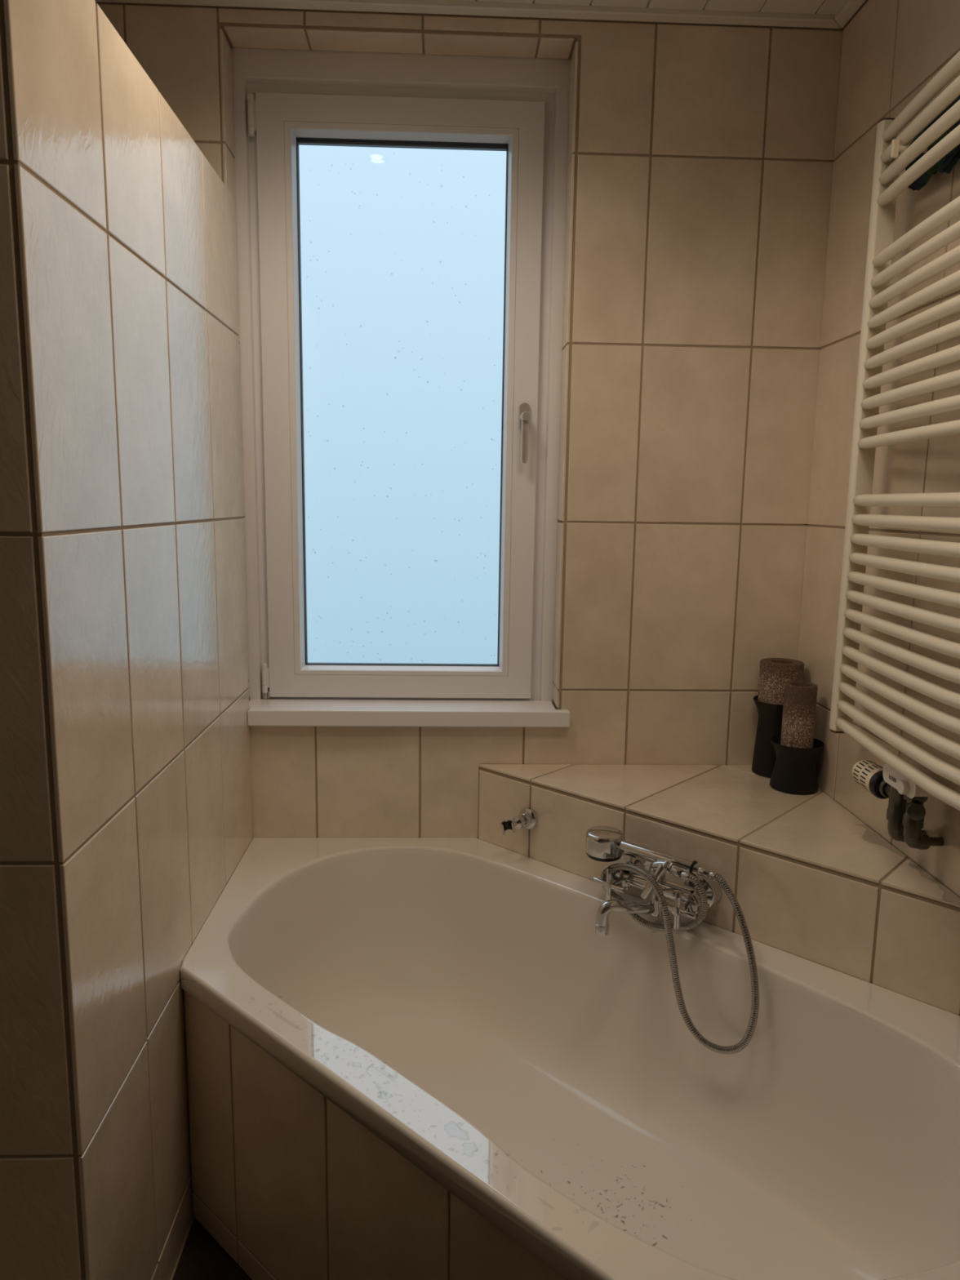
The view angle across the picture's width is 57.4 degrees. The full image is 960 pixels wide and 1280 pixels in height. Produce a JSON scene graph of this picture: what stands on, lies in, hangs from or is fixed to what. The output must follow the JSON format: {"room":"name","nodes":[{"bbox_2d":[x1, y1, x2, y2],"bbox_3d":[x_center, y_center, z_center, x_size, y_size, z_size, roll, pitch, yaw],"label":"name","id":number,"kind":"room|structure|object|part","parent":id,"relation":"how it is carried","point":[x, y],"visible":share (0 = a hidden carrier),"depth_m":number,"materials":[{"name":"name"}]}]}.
{"room":"bathroom","nodes":[
{"label":"bathroom","id":0,"kind":"room"},
{"bbox_2d":[0,0,253,1279],"bbox_3d":[-0.593,0.092,1.554,0.135,1.964,1.016,0,9,-2],"label":"wall","id":1,"kind":"structure","parent":0,"point":[126,807],"depth_m":1.20,"materials":[{"name":"beige tile"}]},
{"bbox_2d":[168,1213,252,1279],"bbox_3d":[-0.399,1.260,0.798,2.700,0.100,3.210,0,9,-2],"label":"floor","id":2,"kind":"structure","parent":0,"point":[200,1256],"depth_m":1.54,"materials":[{"name":"brown tile"}]},
{"bbox_2d":[179,837,959,1279],"bbox_3d":[0.111,0.844,1.537,1.853,0.510,0.803,9,12,42],"label":"bathtub","id":3,"kind":"object","parent":2,"relation":"on","point":[564,1056],"visible":0.95,"depth_m":1.55,"materials":[{"name":"beige ceramic"}]},
{"bbox_3d":[-0.159,0.904,1.275,1.044,0.464,0.021,9,12,42],"label":"panel","id":4,"kind":"part","parent":3,"relation":"part of","materials":[{"name":"beige tile"}]},
{"bbox_2d":[477,764,959,1015],"bbox_3d":[0.387,0.707,1.815,0.765,0.696,0.765,0,9,-2],"label":"tiled ledge","id":5,"kind":"object","parent":2,"relation":"on","point":[810,880],"visible":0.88,"depth_m":1.69,"materials":[{"name":"beige tile"}]},
{"bbox_2d":[500,807,537,835],"bbox_3d":[0.083,0.415,1.991,0.049,0.049,0.094,9,12,42],"label":"holder","id":6,"kind":"object","parent":5,"relation":"attached to","point":[527,818],"visible":1,"depth_m":2.00,"materials":[{"name":"silver metal"}]},
{"bbox_2d":[592,853,721,936],"bbox_3d":[0.324,0.490,1.711,0.230,0.149,0.187,9,12,42],"label":"mixer","id":7,"kind":"object","parent":5,"relation":"attached to","point":[686,898],"visible":0.89,"depth_m":1.69,"materials":[{"name":"silver metal"}]},
{"bbox_3d":[0.274,0.489,1.771,0.048,0.048,0.061,9,12,42],"label":"handle","id":8,"kind":"part","parent":7,"relation":"part of","materials":[{"name":"silver metal"}]},
{"bbox_3d":[0.295,0.524,1.704,0.147,0.084,0.033,-2,9,-18],"label":"spout","id":9,"kind":"part","parent":7,"relation":"part of","materials":[{"name":"silver metal"}]},
{"bbox_2d":[585,825,711,886],"bbox_3d":[0.320,0.431,1.727,0.076,0.058,0.269,-7,12,-42],"label":"shower","id":10,"kind":"object","parent":7,"relation":"on","point":[603,843],"visible":0.98,"depth_m":1.76,"materials":[{"name":"silver metal"}]},
{"bbox_3d":[0.254,0.439,1.800,0.074,0.010,0.074,0,9,-2],"label":"spray plate","id":11,"kind":"part","parent":10,"relation":"part of","materials":[{"name":"black plastic"}]},
{"bbox_3d":[0.333,0.462,1.677,0.048,0.073,0.018,2,9,6],"label":"diverter lever","id":12,"kind":"part","parent":7,"relation":"part of","materials":[{"name":"silver metal"}]},
{"bbox_2d":[648,860,683,883],"bbox_3d":[0.353,0.450,1.692,0.043,0.062,0.092,-2,9,-16],"label":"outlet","id":13,"kind":"object","parent":7,"relation":"attached to","point":[657,869],"depth_m":1.67,"materials":[{"name":"silver metal"}]},
{"bbox_2d":[600,862,759,1054],"bbox_3d":[0.368,0.589,1.669,0.352,0.316,0.087,7,11,34],"label":"shower hose","id":14,"kind":"object","parent":7,"relation":"attached to","point":[667,926],"visible":0.92,"depth_m":1.63,"materials":[{"name":"silver metal"}]},
{"bbox_3d":[0.387,0.507,1.667,0.048,0.048,0.061,9,12,42],"label":"handle","id":15,"kind":"part","parent":7,"relation":"part of","materials":[{"name":"silver metal"}]},
{"bbox_2d":[751,695,782,777],"bbox_3d":[0.703,0.228,2.076,0.119,0.178,0.119,0,9,-2],"label":"candle holder","id":16,"kind":"object","parent":5,"relation":"on","point":[770,715],"visible":0.41,"depth_m":2.04,"materials":[{"name":"black ceramic"}]},
{"bbox_2d":[757,657,804,705],"bbox_3d":[0.705,0.103,2.056,0.098,0.109,0.098,0,9,-2],"label":"pillar candle","id":17,"kind":"object","parent":16,"relation":"on","point":[774,673],"visible":0.76,"depth_m":2.02,"materials":[{"name":"brown wax"}]},
{"bbox_2d":[769,734,824,795],"bbox_3d":[0.709,0.280,1.972,0.116,0.108,0.116,0,9,-2],"label":"candle holder","id":18,"kind":"object","parent":5,"relation":"on","point":[794,771],"visible":0.88,"depth_m":1.94,"materials":[{"name":"black ceramic"}]},
{"bbox_2d":[780,681,817,748],"bbox_3d":[0.711,0.170,1.954,0.069,0.146,0.069,0,9,-2],"label":"pillar candle","id":19,"kind":"object","parent":18,"relation":"on","point":[800,698],"visible":0.88,"depth_m":1.93,"materials":[{"name":"brown wax"}]},
{"bbox_2d":[95,1,844,838],"bbox_3d":[-0.438,-0.192,2.110,2.700,2.356,0.160,0,9,-2],"label":"wall","id":20,"kind":"structure","parent":0,"point":[700,160],"depth_m":2.00,"materials":[{"name":"beige tile"}]},
{"bbox_2d":[231,47,570,727],"bbox_3d":[-0.170,-0.555,2.046,0.782,1.515,0.182,0,9,-2],"label":"window","id":21,"kind":"structure","parent":20,"relation":"in","point":[284,100],"depth_m":2.05,"materials":[{"name":"white plastic"}]},
{"bbox_3d":[-0.177,0.178,2.130,0.779,0.039,0.117,0,9,-2],"label":"sill","id":22,"kind":"part","parent":21,"relation":"part of","materials":[{"name":"white paint"}]},
{"bbox_3d":[0.105,-0.530,2.080,0.027,0.064,0.009,0,9,-2],"label":"handle plate","id":23,"kind":"part","parent":21,"relation":"part of","materials":[{"name":"silver metal"}]},
{"bbox_3d":[0.106,-0.476,2.064,0.023,0.118,0.041,0,9,-2],"label":"handle lever","id":24,"kind":"part","parent":21,"relation":"part of","materials":[{"name":"silver metal"}]},
{"bbox_2d":[94,0,842,28],"bbox_3d":[-0.391,-1.332,1.832,2.352,0.012,0.033,0,9,-2],"label":"ceiling","id":25,"kind":"structure","parent":20,"relation":"attached to","point":[422,6],"depth_m":1.84,"materials":[{"name":"white"}]},
{"bbox_2d":[445,0,845,14],"bbox_3d":[-0.363,-1.164,0.413,2.700,0.102,3.210,0,9,-2],"label":"ceiling","id":26,"kind":"structure","parent":0,"point":[803,6],"depth_m":1.83,"materials":[{"name":"white"}]},
{"bbox_3d":[-0.015,-1.112,0.424,0.118,0.006,2.900,0,9,-2],"label":"panel","id":27,"kind":"part","parent":26,"relation":"part of","materials":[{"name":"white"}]},
{"bbox_3d":[0.105,-1.111,0.429,0.118,0.006,2.900,0,9,-2],"label":"panel","id":28,"kind":"part","parent":26,"relation":"part of","materials":[{"name":"white"}]},
{"bbox_3d":[0.225,-1.110,0.434,0.118,0.006,2.900,0,9,-2],"label":"panel","id":29,"kind":"part","parent":26,"relation":"part of","materials":[{"name":"white"}]},
{"bbox_3d":[0.345,-1.109,0.438,0.118,0.006,2.900,0,9,-2],"label":"panel","id":30,"kind":"part","parent":26,"relation":"part of","materials":[{"name":"white"}]},
{"bbox_3d":[0.465,-1.108,0.443,0.118,0.006,2.900,0,9,-2],"label":"panel","id":31,"kind":"part","parent":26,"relation":"part of","materials":[{"name":"white"}]},
{"bbox_3d":[0.584,-1.107,0.448,0.118,0.006,2.900,0,9,-2],"label":"panel","id":32,"kind":"part","parent":26,"relation":"part of","materials":[{"name":"white"}]},
{"bbox_3d":[0.704,-1.106,0.452,0.118,0.006,2.900,0,9,-2],"label":"panel","id":33,"kind":"part","parent":26,"relation":"part of","materials":[{"name":"white"}]},
{"bbox_3d":[0.801,-1.105,0.456,0.071,0.006,2.900,0,9,-2],"label":"panel","id":34,"kind":"part","parent":26,"relation":"part of","materials":[{"name":"white"}]},
{"bbox_2d":[797,0,959,897],"bbox_3d":[0.897,0.071,0.576,0.147,2.356,3.050,0,9,-2],"label":"wall","id":35,"kind":"structure","parent":0,"point":[891,50],"depth_m":1.73,"materials":[{"name":"beige tile"}]},
{"bbox_2d":[834,0,866,27],"bbox_3d":[0.820,-1.097,0.462,0.033,0.012,2.898,0,9,-2],"label":"trim","id":36,"kind":"structure","parent":35,"relation":"attached to","point":[848,9],"depth_m":1.83,"materials":[{"name":"white"}]},
{"bbox_2d":[829,50,959,810],"bbox_3d":[0.738,-0.308,1.244,0.096,1.132,0.878,0,9,-5],"label":"towel radiator","id":37,"kind":"object","parent":35,"relation":"attached to","point":[891,140],"visible":1,"depth_m":1.46,"materials":[{"name":"white metal"}]},
{"bbox_3d":[0.727,-0.375,1.664,0.038,1.124,0.027,0,9,-2],"label":"post","id":38,"kind":"part","parent":37,"relation":"part of","materials":[{"name":"white metal"}]},
{"bbox_2d":[905,95,959,191],"bbox_3d":[0.778,-0.846,1.466,0.030,0.142,0.260,0,9,-2],"label":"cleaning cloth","id":39,"kind":"object","parent":37,"relation":"in","point":[947,162],"visible":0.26,"depth_m":1.46,"materials":[{"name":"black fabric"}]},
{"bbox_2d":[852,760,943,849],"bbox_3d":[0.741,0.284,1.556,0.085,0.138,0.206,0,9,-2],"label":"radiator valve","id":40,"kind":"object","parent":35,"relation":"attached to","point":[906,811],"visible":0.98,"depth_m":1.52,"materials":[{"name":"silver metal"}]}
]}

